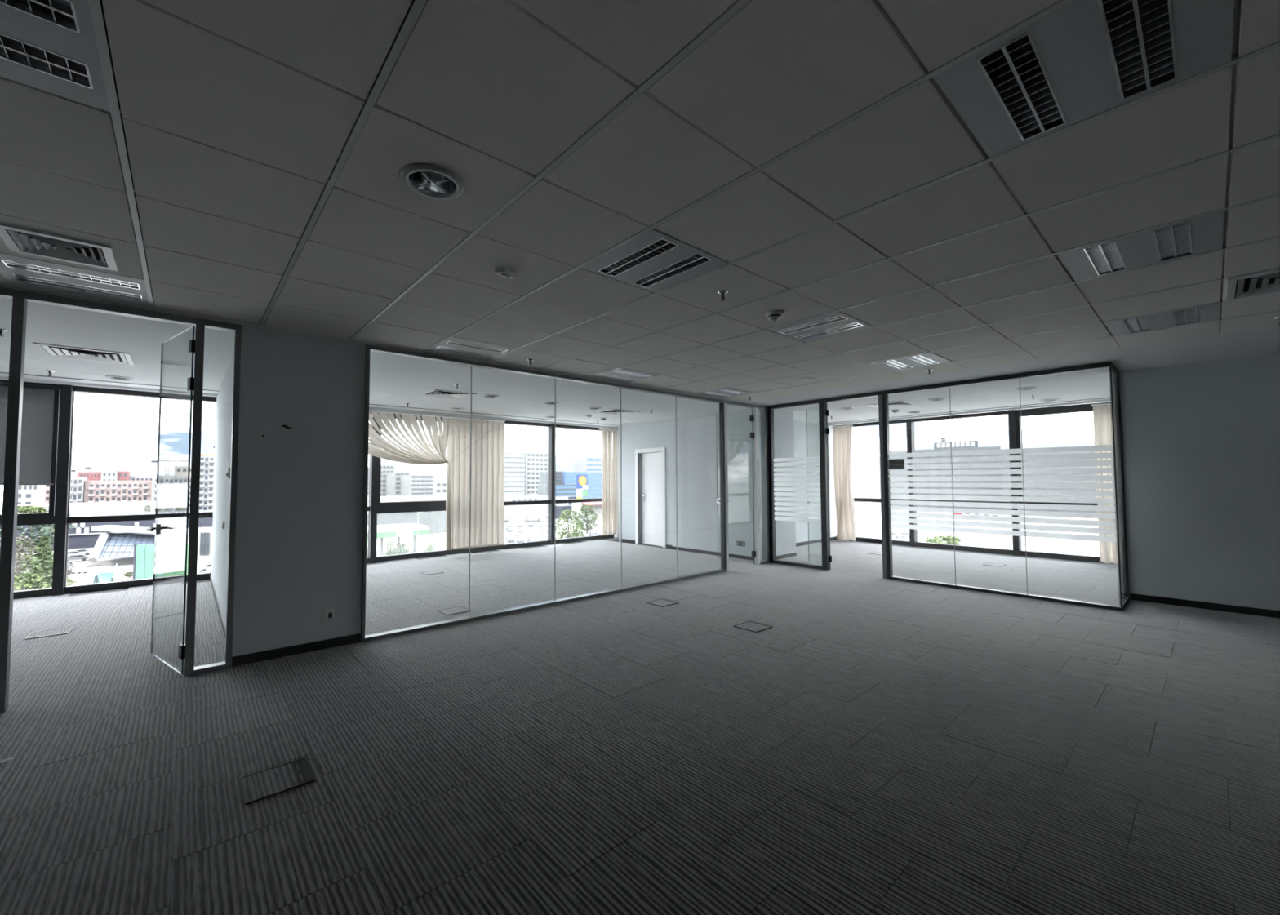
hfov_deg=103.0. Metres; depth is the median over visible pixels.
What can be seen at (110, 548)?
building
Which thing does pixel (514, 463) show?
office tower
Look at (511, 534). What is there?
car
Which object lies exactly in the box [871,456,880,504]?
office block
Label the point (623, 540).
baseboard
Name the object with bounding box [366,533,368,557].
broadleaf tree
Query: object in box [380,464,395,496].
apartment block
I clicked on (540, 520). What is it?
car
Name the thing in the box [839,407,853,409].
recessed light
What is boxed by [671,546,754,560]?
baseboard
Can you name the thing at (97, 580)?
shrub
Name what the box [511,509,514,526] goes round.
banner flag
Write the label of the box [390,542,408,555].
broadleaf tree
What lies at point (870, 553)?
box
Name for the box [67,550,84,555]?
car
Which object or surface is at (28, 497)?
apartment block
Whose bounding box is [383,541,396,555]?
broadleaf tree
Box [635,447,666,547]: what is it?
door
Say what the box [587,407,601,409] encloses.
recessed light
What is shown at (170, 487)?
apartment block
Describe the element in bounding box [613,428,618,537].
trim
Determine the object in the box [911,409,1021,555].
window
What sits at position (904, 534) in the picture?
car
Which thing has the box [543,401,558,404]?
recessed light
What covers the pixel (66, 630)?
box
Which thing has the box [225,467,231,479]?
thermostat
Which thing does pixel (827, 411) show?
door
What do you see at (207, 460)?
apartment block
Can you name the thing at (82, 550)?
car
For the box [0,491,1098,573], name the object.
ground
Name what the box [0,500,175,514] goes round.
market hall
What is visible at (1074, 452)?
office block
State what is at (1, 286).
trim
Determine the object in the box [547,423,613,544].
window
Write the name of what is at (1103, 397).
trim
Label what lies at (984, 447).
office block
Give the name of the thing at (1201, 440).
wall
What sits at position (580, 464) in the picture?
office block
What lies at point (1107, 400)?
trim
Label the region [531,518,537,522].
car
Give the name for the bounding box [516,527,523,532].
car
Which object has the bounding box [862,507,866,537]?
street lamp
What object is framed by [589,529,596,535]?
car
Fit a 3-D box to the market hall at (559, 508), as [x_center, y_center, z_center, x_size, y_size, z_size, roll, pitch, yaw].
[-24.428,24.869,238.587,35.412,5.701,10.050,2,-3,-42]
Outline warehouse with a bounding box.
[367,511,445,538]
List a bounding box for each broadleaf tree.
[0,505,48,513]
[0,512,75,552]
[13,573,52,590]
[14,537,36,569]
[39,524,54,551]
[144,505,151,511]
[164,505,172,511]
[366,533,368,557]
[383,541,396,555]
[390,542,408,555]
[424,545,435,551]
[555,509,582,538]
[573,504,598,533]
[924,534,960,545]
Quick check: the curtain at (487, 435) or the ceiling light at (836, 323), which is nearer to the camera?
the ceiling light at (836, 323)
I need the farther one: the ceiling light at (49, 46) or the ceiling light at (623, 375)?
the ceiling light at (623, 375)
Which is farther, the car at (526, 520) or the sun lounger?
the car at (526, 520)
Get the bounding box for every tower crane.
[71,466,79,477]
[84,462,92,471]
[151,457,188,475]
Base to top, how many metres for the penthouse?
26.304 m
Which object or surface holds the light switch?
attached to the wall at (220, 549)
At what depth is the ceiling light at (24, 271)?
2.98 m
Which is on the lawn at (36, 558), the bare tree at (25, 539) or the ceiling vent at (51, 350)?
the bare tree at (25, 539)
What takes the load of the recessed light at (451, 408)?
in the ceiling
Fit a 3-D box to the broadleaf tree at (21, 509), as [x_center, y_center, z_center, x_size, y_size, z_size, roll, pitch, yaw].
[-180.278,19.314,149.416,16.013,10.721,15.644,2,-3,-42]
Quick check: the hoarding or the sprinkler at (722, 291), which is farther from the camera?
the hoarding
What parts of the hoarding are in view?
post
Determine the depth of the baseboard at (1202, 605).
5.16 m
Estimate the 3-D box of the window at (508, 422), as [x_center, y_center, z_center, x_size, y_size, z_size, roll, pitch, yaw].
[-2.541,0.532,10.143,1.720,2.531,0.160,2,-3,-42]
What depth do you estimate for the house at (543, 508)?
271.10 m
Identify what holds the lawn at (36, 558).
on the ground at (873, 515)
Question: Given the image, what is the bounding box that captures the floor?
[0,537,1279,914]
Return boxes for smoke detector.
[765,310,783,321]
[891,409,899,413]
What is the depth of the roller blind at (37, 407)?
5.96 m
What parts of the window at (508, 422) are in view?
rail, head rail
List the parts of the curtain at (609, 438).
head rail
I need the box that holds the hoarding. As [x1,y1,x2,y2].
[133,542,188,579]
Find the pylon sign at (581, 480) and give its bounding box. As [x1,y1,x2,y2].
[576,475,587,498]
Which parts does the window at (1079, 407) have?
sash, sash, sash, head rail, rail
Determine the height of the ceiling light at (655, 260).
0.101 m
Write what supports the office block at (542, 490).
on the ground at (873, 515)
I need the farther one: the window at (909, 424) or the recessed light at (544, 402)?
the window at (909, 424)
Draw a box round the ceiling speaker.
[795,377,815,382]
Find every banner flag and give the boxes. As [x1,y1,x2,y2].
[508,509,511,537]
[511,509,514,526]
[514,509,517,542]
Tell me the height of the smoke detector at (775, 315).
0.057 m
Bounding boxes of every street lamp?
[417,511,422,552]
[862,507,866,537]
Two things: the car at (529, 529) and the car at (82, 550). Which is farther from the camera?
the car at (529, 529)
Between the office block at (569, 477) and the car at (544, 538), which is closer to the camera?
the car at (544, 538)
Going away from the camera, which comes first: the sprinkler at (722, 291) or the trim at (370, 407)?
the sprinkler at (722, 291)
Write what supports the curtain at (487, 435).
attached to the wall at (655, 434)
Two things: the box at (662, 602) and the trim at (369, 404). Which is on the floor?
the box at (662, 602)
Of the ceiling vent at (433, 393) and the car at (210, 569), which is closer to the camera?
the ceiling vent at (433, 393)
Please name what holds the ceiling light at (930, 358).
attached to the ceiling
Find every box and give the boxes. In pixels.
[24,626,72,639]
[240,757,315,804]
[420,570,444,574]
[437,606,471,615]
[646,598,679,607]
[733,620,773,632]
[866,551,882,555]
[982,562,1005,567]
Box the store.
[0,510,213,551]
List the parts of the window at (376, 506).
sash, sash, sash, rail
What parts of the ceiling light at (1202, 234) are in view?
louvre blade, louvre blade, louvre blade, louvre blade, louvre blade, louvre blade, louvre blade, louvre blade, louvre blade, louvre blade, louvre blade, louvre blade, louvre blade, louvre blade, louvre blade, louvre blade, louvre blade, louvre blade, louvre blade, louvre blade, louvre blade, louvre blade, louvre blade, louvre blade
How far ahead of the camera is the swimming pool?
91.32 m
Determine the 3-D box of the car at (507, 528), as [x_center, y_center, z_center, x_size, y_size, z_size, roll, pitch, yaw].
[-43.425,24.107,169.536,1.800,1.464,4.250,1,-3,-26]
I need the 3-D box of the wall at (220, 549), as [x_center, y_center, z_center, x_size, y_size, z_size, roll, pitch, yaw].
[-4.442,0.250,5.544,0.160,2.720,4.304,2,-3,-42]
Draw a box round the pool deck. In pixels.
[66,567,133,585]
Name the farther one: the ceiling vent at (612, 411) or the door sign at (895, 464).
the ceiling vent at (612, 411)
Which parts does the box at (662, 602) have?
lid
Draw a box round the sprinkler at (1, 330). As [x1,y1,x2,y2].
[0,328,7,336]
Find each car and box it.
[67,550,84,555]
[67,554,89,561]
[71,548,92,555]
[196,563,211,571]
[201,567,211,573]
[505,527,513,532]
[506,532,514,537]
[506,536,514,542]
[515,532,524,537]
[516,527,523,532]
[516,536,524,542]
[524,518,530,522]
[526,536,536,542]
[527,522,533,527]
[527,527,533,533]
[528,532,536,537]
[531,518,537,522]
[537,518,544,522]
[537,522,545,527]
[538,532,547,537]
[538,536,547,541]
[539,527,547,532]
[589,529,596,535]
[891,532,902,537]
[899,532,909,537]
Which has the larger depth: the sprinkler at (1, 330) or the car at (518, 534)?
the car at (518, 534)
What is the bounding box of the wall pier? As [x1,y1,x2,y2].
[231,325,365,657]
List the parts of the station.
fascia panel, fascia panel, fascia panel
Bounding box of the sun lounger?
[71,568,80,573]
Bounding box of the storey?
[933,436,982,448]
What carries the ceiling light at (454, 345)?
attached to the ceiling
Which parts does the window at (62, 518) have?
rail, head rail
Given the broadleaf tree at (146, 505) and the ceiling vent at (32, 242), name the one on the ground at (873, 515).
the broadleaf tree at (146, 505)
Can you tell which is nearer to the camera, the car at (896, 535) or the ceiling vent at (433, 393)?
the ceiling vent at (433, 393)
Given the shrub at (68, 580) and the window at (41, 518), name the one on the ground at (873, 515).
the shrub at (68, 580)
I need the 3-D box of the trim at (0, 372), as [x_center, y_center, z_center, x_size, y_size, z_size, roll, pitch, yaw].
[-7.478,-0.931,4.890,5.300,0.008,0.020,2,-3,-42]
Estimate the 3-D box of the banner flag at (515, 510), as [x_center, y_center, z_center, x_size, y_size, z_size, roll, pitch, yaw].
[-32.002,18.300,131.546,0.798,9.728,0.114,2,-3,-42]
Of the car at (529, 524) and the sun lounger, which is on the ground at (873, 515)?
the car at (529, 524)
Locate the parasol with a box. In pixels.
[111,563,120,581]
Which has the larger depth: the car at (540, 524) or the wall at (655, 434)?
the car at (540, 524)
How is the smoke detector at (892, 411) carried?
attached to the ceiling
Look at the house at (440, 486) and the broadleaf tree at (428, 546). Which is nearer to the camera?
the broadleaf tree at (428, 546)
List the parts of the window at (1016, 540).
head rail, rail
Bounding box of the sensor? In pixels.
[493,266,515,278]
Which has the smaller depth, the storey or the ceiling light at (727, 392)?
the ceiling light at (727, 392)
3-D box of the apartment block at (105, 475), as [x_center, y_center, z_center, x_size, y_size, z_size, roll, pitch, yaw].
[-289.673,19.064,278.335,5.990,23.358,12.050,2,-3,-42]
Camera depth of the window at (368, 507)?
8.37 m
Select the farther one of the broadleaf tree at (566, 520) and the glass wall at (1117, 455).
the broadleaf tree at (566, 520)
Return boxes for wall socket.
[323,608,333,620]
[736,541,745,546]
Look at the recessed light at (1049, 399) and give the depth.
7.72 m
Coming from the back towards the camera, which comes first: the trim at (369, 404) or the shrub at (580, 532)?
the shrub at (580, 532)
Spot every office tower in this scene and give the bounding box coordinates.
[504,452,525,496]
[523,452,547,495]
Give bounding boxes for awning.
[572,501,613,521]
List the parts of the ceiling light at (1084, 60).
louvre blade, louvre blade, louvre blade, louvre blade, louvre blade, louvre blade, louvre blade, louvre blade, louvre blade, louvre blade, louvre blade, louvre blade, louvre blade, louvre blade, louvre blade, louvre blade, louvre blade, louvre blade, louvre blade, louvre blade, louvre blade, louvre blade, louvre blade, louvre blade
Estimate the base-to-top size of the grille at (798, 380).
0.002 m
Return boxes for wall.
[0,287,770,712]
[210,350,234,627]
[618,419,672,545]
[671,408,762,560]
[767,361,1129,611]
[793,420,835,542]
[1119,352,1279,610]
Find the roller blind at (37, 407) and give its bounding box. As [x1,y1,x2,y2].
[0,382,60,515]
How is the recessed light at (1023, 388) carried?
in the ceiling
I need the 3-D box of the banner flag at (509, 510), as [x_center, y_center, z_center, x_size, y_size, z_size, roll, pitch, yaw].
[-33.263,18.222,130.423,0.799,9.801,0.114,2,-3,-42]
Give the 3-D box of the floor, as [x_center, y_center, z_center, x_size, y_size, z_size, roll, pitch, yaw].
[0.844,1.641,3.427,15.900,0.307,14.600,2,-3,-42]
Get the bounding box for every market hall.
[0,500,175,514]
[367,494,506,518]
[555,504,572,519]
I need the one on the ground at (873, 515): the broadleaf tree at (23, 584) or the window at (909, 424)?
the broadleaf tree at (23, 584)
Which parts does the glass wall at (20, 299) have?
post, rail, post, rail, post, post, rail, rail, post, post, post, rail, post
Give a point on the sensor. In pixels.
(504, 272)
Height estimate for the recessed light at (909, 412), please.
0.016 m
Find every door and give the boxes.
[146,325,195,675]
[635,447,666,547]
[715,408,755,559]
[805,403,831,569]
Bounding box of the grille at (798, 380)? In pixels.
[797,378,814,381]
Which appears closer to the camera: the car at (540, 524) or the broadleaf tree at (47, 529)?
the broadleaf tree at (47, 529)
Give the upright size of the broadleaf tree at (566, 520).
10.736 m
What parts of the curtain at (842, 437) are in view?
rail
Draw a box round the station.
[366,523,429,555]
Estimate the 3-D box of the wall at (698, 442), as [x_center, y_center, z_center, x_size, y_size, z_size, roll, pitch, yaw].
[1.387,0.378,9.201,0.270,2.720,2.004,2,-3,-42]
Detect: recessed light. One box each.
[105,375,133,380]
[400,164,464,199]
[449,407,464,409]
[482,394,499,398]
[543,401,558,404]
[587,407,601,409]
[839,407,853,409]
[907,411,921,413]
[928,397,945,400]
[1014,386,1036,391]
[1040,398,1059,401]
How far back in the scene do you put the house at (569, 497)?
292.56 m
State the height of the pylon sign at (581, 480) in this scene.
19.405 m
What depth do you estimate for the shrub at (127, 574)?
92.22 m
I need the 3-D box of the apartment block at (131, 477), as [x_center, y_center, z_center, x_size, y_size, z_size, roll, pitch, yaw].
[-285.720,21.055,292.503,10.145,20.555,12.050,2,-3,-42]
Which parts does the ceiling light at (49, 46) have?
louvre blade, louvre blade, louvre blade, louvre blade, louvre blade, louvre blade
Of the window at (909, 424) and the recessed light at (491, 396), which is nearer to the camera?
the recessed light at (491, 396)
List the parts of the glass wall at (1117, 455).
post, rail, post, post, post, rail, rail, rail, glass pane, post, glass pane, post, rail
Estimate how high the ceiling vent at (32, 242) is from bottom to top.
0.044 m
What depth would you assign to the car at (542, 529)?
168.04 m
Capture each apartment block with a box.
[17,484,45,504]
[22,491,39,504]
[44,484,49,503]
[70,477,87,502]
[77,471,101,480]
[84,480,151,502]
[101,471,118,480]
[117,470,130,480]
[129,475,151,480]
[151,475,191,511]
[199,453,214,510]
[367,466,368,496]
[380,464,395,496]
[386,471,409,496]
[400,475,435,495]
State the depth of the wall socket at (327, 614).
4.11 m
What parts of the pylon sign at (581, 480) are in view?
panel, panel, panel, panel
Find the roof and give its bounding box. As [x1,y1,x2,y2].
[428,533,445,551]
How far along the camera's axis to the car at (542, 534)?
152.54 m
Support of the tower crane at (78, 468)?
on the ground at (873, 515)
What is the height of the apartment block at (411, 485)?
20.481 m
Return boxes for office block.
[537,484,577,497]
[539,471,562,484]
[555,471,613,498]
[573,457,601,471]
[851,471,871,497]
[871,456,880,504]
[889,446,1007,510]
[1000,451,1097,513]
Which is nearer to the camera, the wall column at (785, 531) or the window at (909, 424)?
the wall column at (785, 531)
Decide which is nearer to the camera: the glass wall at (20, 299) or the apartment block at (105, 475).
the glass wall at (20, 299)
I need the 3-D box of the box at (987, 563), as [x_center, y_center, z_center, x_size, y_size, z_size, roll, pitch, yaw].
[5.457,1.651,7.842,0.250,0.007,0.250,2,-3,-42]
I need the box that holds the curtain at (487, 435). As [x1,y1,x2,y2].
[368,408,505,550]
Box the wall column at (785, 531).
[773,408,795,555]
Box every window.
[0,379,61,599]
[51,384,216,595]
[366,411,371,563]
[368,412,469,563]
[470,420,550,552]
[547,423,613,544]
[834,418,917,546]
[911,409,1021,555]
[1014,401,1114,564]
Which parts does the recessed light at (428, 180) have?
cross blade, cross blade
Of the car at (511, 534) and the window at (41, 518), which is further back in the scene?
the car at (511, 534)
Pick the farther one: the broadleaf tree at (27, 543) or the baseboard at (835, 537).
the broadleaf tree at (27, 543)
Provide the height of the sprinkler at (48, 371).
0.052 m
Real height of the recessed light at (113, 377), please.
0.016 m
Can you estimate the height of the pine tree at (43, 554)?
10.602 m
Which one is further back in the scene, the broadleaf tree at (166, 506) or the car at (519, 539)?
the broadleaf tree at (166, 506)
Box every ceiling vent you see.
[0,223,118,271]
[32,342,133,364]
[417,388,476,399]
[593,408,640,415]
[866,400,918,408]
[1226,268,1279,302]
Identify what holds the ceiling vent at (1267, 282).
in the ceiling
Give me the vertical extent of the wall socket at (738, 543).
0.080 m
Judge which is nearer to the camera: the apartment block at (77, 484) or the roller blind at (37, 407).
the roller blind at (37, 407)
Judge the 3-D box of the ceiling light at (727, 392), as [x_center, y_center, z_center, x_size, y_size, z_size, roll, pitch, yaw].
[1.163,-0.937,7.003,0.584,0.101,0.584,2,-3,-42]
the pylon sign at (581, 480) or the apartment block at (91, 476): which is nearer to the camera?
the pylon sign at (581, 480)
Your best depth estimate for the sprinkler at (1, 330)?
3.93 m
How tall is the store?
9.273 m
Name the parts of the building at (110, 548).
pane, pane, pane, pane, pane, pane, pane, pane, pane, pane, pane, pane, pane, pane, pane, pane, pane, pane, pane, pane, pane, pane, pane, pane, pane, pane, pane, pane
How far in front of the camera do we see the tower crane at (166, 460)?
315.10 m
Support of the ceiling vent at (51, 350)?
in the ceiling
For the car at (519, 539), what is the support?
on the ground at (873, 515)
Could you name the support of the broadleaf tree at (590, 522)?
on the ground at (873, 515)
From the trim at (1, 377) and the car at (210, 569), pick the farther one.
the car at (210, 569)
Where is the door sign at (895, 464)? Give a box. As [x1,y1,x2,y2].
[888,458,904,469]
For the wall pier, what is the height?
2.720 m
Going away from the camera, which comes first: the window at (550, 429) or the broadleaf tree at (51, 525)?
the window at (550, 429)
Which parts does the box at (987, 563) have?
lid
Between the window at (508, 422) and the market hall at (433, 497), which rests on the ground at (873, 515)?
the market hall at (433, 497)
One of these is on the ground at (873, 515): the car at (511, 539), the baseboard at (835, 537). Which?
the car at (511, 539)
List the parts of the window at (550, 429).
head rail, rail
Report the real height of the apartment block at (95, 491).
18.044 m
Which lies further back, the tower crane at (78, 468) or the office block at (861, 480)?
the office block at (861, 480)
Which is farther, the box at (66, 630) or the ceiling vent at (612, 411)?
the ceiling vent at (612, 411)
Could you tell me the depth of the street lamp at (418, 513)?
114.96 m
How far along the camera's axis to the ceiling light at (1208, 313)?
3.86 m
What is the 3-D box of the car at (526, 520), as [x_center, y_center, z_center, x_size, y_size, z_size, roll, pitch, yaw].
[-46.140,25.825,209.272,1.800,1.464,4.250,1,-3,-26]
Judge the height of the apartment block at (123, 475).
23.848 m
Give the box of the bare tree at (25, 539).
[0,536,41,591]
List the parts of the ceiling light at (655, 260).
louvre blade, louvre blade, louvre blade, louvre blade, louvre blade, louvre blade, louvre blade, louvre blade, louvre blade, louvre blade, louvre blade, louvre blade, louvre blade, louvre blade, louvre blade, louvre blade, louvre blade, louvre blade, louvre blade, louvre blade, louvre blade, louvre blade, louvre blade, louvre blade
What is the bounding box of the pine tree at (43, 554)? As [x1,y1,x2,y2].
[22,535,70,590]
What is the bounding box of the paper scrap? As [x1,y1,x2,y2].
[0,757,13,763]
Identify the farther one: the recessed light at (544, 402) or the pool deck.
the pool deck
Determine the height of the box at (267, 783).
0.007 m
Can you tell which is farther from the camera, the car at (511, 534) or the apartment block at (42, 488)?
the apartment block at (42, 488)
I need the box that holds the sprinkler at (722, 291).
[717,289,728,300]
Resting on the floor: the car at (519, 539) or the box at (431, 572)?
the box at (431, 572)
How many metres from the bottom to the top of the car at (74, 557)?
1.464 m
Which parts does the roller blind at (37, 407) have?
bead chain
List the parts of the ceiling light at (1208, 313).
louvre blade, louvre blade, louvre blade, louvre blade, louvre blade, louvre blade, louvre blade, louvre blade, louvre blade, louvre blade, louvre blade, louvre blade, louvre blade, louvre blade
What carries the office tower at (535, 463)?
on the ground at (873, 515)
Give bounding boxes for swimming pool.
[76,572,114,585]
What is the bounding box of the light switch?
[221,520,224,529]
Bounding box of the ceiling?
[0,0,1279,429]
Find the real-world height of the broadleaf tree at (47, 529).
10.636 m
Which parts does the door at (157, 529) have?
handle, handle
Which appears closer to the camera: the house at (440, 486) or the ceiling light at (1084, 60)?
the ceiling light at (1084, 60)
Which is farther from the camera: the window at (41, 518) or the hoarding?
the hoarding
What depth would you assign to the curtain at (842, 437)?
10.98 m
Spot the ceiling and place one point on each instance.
(247, 159)
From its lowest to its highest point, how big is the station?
6.365 m
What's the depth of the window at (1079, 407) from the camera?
8.51 m
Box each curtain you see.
[368,408,505,550]
[599,427,618,536]
[831,425,855,541]
[1090,403,1117,564]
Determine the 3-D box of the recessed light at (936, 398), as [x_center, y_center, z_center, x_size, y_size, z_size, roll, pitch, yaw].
[4.442,-0.869,7.631,0.230,0.016,0.230,2,-3,-42]
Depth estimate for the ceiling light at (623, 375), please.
5.79 m
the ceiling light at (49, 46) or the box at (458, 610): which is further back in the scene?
the box at (458, 610)
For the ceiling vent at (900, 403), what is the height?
0.010 m
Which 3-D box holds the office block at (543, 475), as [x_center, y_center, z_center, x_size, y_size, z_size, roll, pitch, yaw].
[-73.440,23.681,418.919,9.472,24.023,20.050,2,-3,-42]
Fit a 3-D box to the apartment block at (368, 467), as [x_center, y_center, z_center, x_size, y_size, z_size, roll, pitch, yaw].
[-158.931,17.438,270.411,27.546,24.621,16.050,2,-3,-42]
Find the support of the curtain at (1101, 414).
hanging from the ceiling
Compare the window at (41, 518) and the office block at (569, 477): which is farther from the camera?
the office block at (569, 477)
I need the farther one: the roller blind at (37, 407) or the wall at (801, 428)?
the wall at (801, 428)
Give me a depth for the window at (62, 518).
6.20 m
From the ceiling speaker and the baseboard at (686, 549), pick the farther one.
the baseboard at (686, 549)
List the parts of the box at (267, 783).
lid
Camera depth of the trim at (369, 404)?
9.08 m
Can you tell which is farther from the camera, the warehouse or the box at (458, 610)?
the warehouse
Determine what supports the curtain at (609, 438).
attached to the window at (550, 429)
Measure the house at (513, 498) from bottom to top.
8.035 m
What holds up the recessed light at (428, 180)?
in the ceiling
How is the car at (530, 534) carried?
on the ground at (873, 515)
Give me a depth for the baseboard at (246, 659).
3.94 m
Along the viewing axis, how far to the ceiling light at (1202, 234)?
2.65 m
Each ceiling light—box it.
[0,0,110,112]
[0,237,149,305]
[428,336,515,359]
[581,228,728,292]
[590,367,660,382]
[697,387,755,397]
[768,311,873,342]
[870,352,951,370]
[933,0,1234,158]
[1057,210,1224,281]
[1104,302,1219,336]
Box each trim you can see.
[0,284,767,407]
[0,372,218,391]
[0,376,217,396]
[368,404,622,426]
[368,406,618,428]
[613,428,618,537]
[827,397,1110,423]
[827,399,1110,426]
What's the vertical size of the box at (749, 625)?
0.007 m
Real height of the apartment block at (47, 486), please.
17.697 m
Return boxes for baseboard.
[209,574,226,638]
[231,633,360,666]
[622,538,635,543]
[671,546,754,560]
[795,536,836,546]
[1129,593,1279,618]
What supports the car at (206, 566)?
on the ground at (873, 515)
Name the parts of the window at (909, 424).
head rail, rail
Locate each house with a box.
[434,481,446,494]
[506,495,547,511]
[538,497,568,512]
[557,496,576,504]
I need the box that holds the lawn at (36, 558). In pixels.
[13,558,52,591]
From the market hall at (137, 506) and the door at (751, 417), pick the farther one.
the market hall at (137, 506)
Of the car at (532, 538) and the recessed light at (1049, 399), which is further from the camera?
the car at (532, 538)
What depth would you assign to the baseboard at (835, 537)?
10.57 m
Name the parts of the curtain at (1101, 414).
rail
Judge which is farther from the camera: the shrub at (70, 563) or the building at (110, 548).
the building at (110, 548)
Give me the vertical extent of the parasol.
3.200 m
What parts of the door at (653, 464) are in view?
frame, frame, frame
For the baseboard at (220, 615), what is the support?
attached to the wall at (220, 549)
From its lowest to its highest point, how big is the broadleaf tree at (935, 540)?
7.597 m
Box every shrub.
[66,561,78,577]
[66,577,75,586]
[92,575,101,583]
[122,571,133,577]
[568,529,585,537]
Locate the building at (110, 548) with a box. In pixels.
[86,524,212,567]
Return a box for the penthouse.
[174,466,191,475]
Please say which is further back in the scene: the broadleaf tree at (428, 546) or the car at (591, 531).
the car at (591, 531)
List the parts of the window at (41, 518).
sash, head rail, rail, sash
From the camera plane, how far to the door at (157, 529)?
3.62 m
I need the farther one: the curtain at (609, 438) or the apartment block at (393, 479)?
the apartment block at (393, 479)
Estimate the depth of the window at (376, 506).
8.53 m
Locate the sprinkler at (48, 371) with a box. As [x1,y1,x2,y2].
[45,370,54,376]

